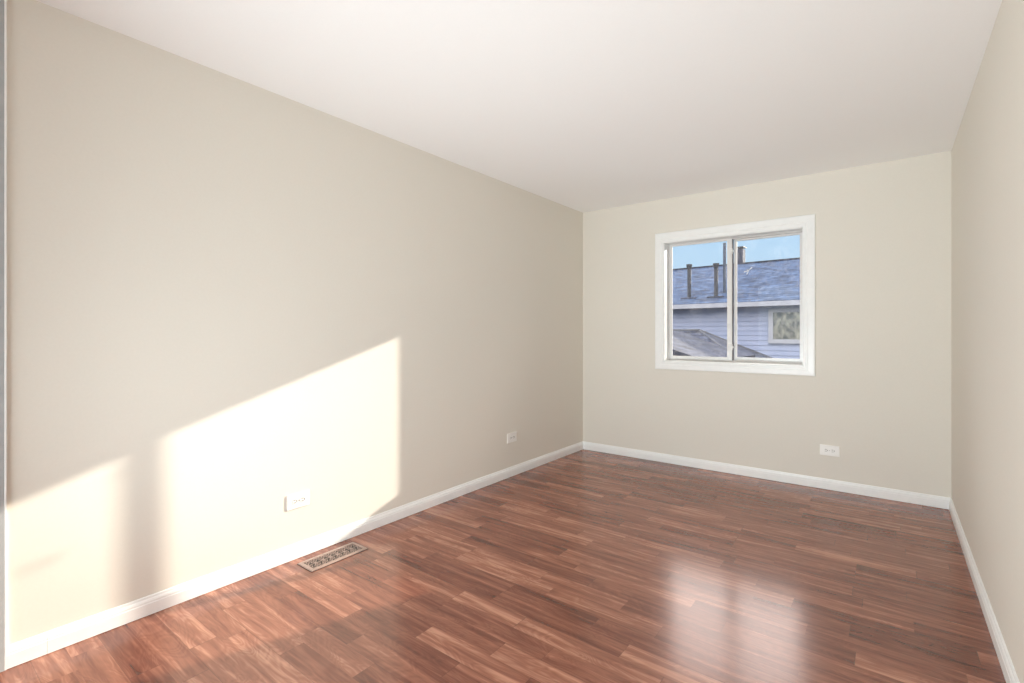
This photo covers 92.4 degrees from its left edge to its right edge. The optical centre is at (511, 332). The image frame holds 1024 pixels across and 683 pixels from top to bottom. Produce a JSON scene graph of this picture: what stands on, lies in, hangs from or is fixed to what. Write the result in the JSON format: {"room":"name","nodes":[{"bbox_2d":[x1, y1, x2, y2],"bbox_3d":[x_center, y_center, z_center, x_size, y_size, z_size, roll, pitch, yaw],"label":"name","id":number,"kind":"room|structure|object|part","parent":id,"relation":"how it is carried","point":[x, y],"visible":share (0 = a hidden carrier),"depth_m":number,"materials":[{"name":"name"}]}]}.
{"room":"empty bedroom","nodes":[
{"label":"empty bedroom","id":0,"kind":"room"},
{"bbox_2d":[7,0,582,645],"bbox_3d":[-1.452,-0.012,2.337,0.120,2.440,7.435,0,0,38],"label":"wall","id":1,"kind":"structure","parent":0,"point":[229,298],"depth_m":2.34,"materials":[{"name":"paint"}]},
{"bbox_2d":[0,0,6,671],"bbox_3d":[-1.838,-0.012,1.724,0.014,2.440,0.090,0,0,38],"label":"trim","id":2,"kind":"structure","parent":1,"relation":"attached to","point":[3,3],"depth_m":1.75,"materials":[{"name":"white wood"}]},
{"bbox_2d":[7,441,582,668],"bbox_3d":[-0.537,1.167,3.416,0.014,0.078,4.179,0,0,38],"label":"baseboard","id":3,"kind":"structure","parent":1,"relation":"attached to","point":[31,648],"depth_m":2.35,"materials":[{"name":"white wood"}]},
{"bbox_2d":[287,490,309,510],"bbox_3d":[-1.143,0.901,2.634,0.008,0.079,0.127,0,0,38],"label":"wall outlet","id":4,"kind":"object","parent":1,"relation":"attached to","point":[300,499],"visible":1,"depth_m":2.63,"materials":[{"name":"beige plastic"}]},
{"bbox_2d":[507,432,516,443],"bbox_3d":[0.000,0.884,4.119,0.008,0.079,0.127,0,0,38],"label":"wall outlet","id":5,"kind":"object","parent":1,"relation":"attached to","point":[511,437],"visible":1,"depth_m":4.11,"materials":[{"name":"beige plastic"}]},
{"bbox_2d":[0,449,1005,682],"bbox_3d":[-0.296,1.268,1.407,2.846,0.120,7.070,0,0,38],"label":"floor","id":6,"kind":"structure","parent":0,"point":[582,566],"depth_m":2.19,"materials":[{"name":"brown wood"}]},
{"bbox_2d":[297,542,367,571],"bbox_3d":[-0.958,1.204,2.645,0.142,0.007,0.339,0,0,38],"label":"floor vent","id":7,"kind":"object","parent":6,"relation":"in","point":[313,564],"visible":1,"depth_m":2.63,"materials":[{"name":"brown metal"}]},
{"bbox_2d":[306,545,359,567],"bbox_3d":[-0.958,1.204,2.645,0.099,0.003,0.298,0,0,38],"label":"grille","id":8,"kind":"object","parent":7,"relation":"attached to","point":[320,561],"depth_m":2.63,"materials":[{"name":"brown metal"}]},
{"bbox_2d":[36,0,1001,212],"bbox_3d":[-0.276,-1.292,1.433,3.086,0.120,7.435,0,0,38],"label":"ceiling","id":9,"kind":"structure","parent":0,"point":[583,106],"depth_m":2.33,"materials":[{"name":"paint"}]},
{"bbox_2d":[583,151,950,497],"bbox_3d":[1.925,-0.012,4.294,2.846,2.440,0.215,0,0,38],"label":"wall","id":10,"kind":"structure","parent":0,"point":[879,391],"depth_m":3.79,"materials":[{"name":"paint"}]},
{"bbox_2d":[655,214,814,375],"bbox_3d":[1.910,-0.287,4.288,1.281,1.261,0.223,0,0,38],"label":"window","id":11,"kind":"structure","parent":10,"relation":"in","point":[804,225],"depth_m":4.29,"materials":[{"name":"white plastic"}]},
{"bbox_3d":[1.716,-0.282,4.485,0.554,1.070,0.022,0,0,38],"label":"sash","id":12,"kind":"part","parent":11,"relation":"part of","materials":[{"name":"white plastic"}]},
{"bbox_3d":[1.949,-0.278,4.339,1.115,1.092,0.095,0,0,38],"label":"frame","id":13,"kind":"part","parent":11,"relation":"part of","materials":[{"name":"white plastic"}]},
{"bbox_3d":[2.175,-0.283,4.186,0.527,1.067,0.024,0,0,38],"label":"sash","id":14,"kind":"part","parent":11,"relation":"part of","materials":[{"name":"white plastic"}]},
{"bbox_2d":[583,441,949,508],"bbox_3d":[1.855,1.167,4.203,2.846,0.078,0.014,0,0,38],"label":"baseboard","id":15,"kind":"structure","parent":10,"relation":"attached to","point":[829,484],"depth_m":3.94,"materials":[{"name":"white wood"}]},
{"bbox_2d":[820,444,839,456],"bbox_3d":[2.432,0.908,3.763,0.127,0.079,0.008,0,0,38],"label":"wall outlet","id":16,"kind":"object","parent":10,"relation":"attached to","point":[829,450],"visible":1,"depth_m":3.76,"materials":[{"name":"beige plastic"}]},
{"bbox_2d":[951,0,1023,682],"bbox_3d":[0.899,-0.012,0.528,0.120,2.440,7.435,0,0,38],"label":"wall","id":17,"kind":"structure","parent":0,"point":[987,152],"depth_m":1.94,"materials":[{"name":"paint"}]},
{"bbox_2d":[949,498,1019,682],"bbox_3d":[0.826,1.167,0.544,0.014,0.078,7.070,0,0,38],"label":"baseboard","id":18,"kind":"structure","parent":17,"relation":"attached to","point":[1006,664],"depth_m":2.05,"materials":[{"name":"white wood"}]},
{"label":"outside","id":19,"kind":"structure","parent":0,"visible":0},
{"bbox_3d":[17.745,4.108,27.195,60.000,0.200,55.250,0,0,38],"label":"ground","id":20,"kind":"structure","parent":19,"visible":0},
{"bbox_2d":[673,329,771,357],"bbox_3d":[2.687,1.962,14.104,10.091,4.092,6.635,0,0,38],"label":"roof","id":21,"kind":"object","parent":20,"relation":"on","point":[686,342],"visible":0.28,"depth_m":11.79,"materials":[{"name":"stone"}]},
{"bbox_2d":[673,243,799,358],"bbox_3d":[8.861,0.333,19.203,18.600,7.350,8.300,0,0,43],"label":"house","id":22,"kind":"structure","parent":20,"relation":"on","point":[768,296],"depth_m":16.02,"materials":[{"name":"blue"}]},
{"bbox_2d":[773,312,799,338],"bbox_3d":[8.216,-0.187,14.651,0.810,0.830,0.004,0,0,43],"label":"curtain","id":23,"kind":"object","parent":22,"relation":"hanging from","point":[786,325],"depth_m":14.67,"materials":[{"name":"fabric"}]}
]}

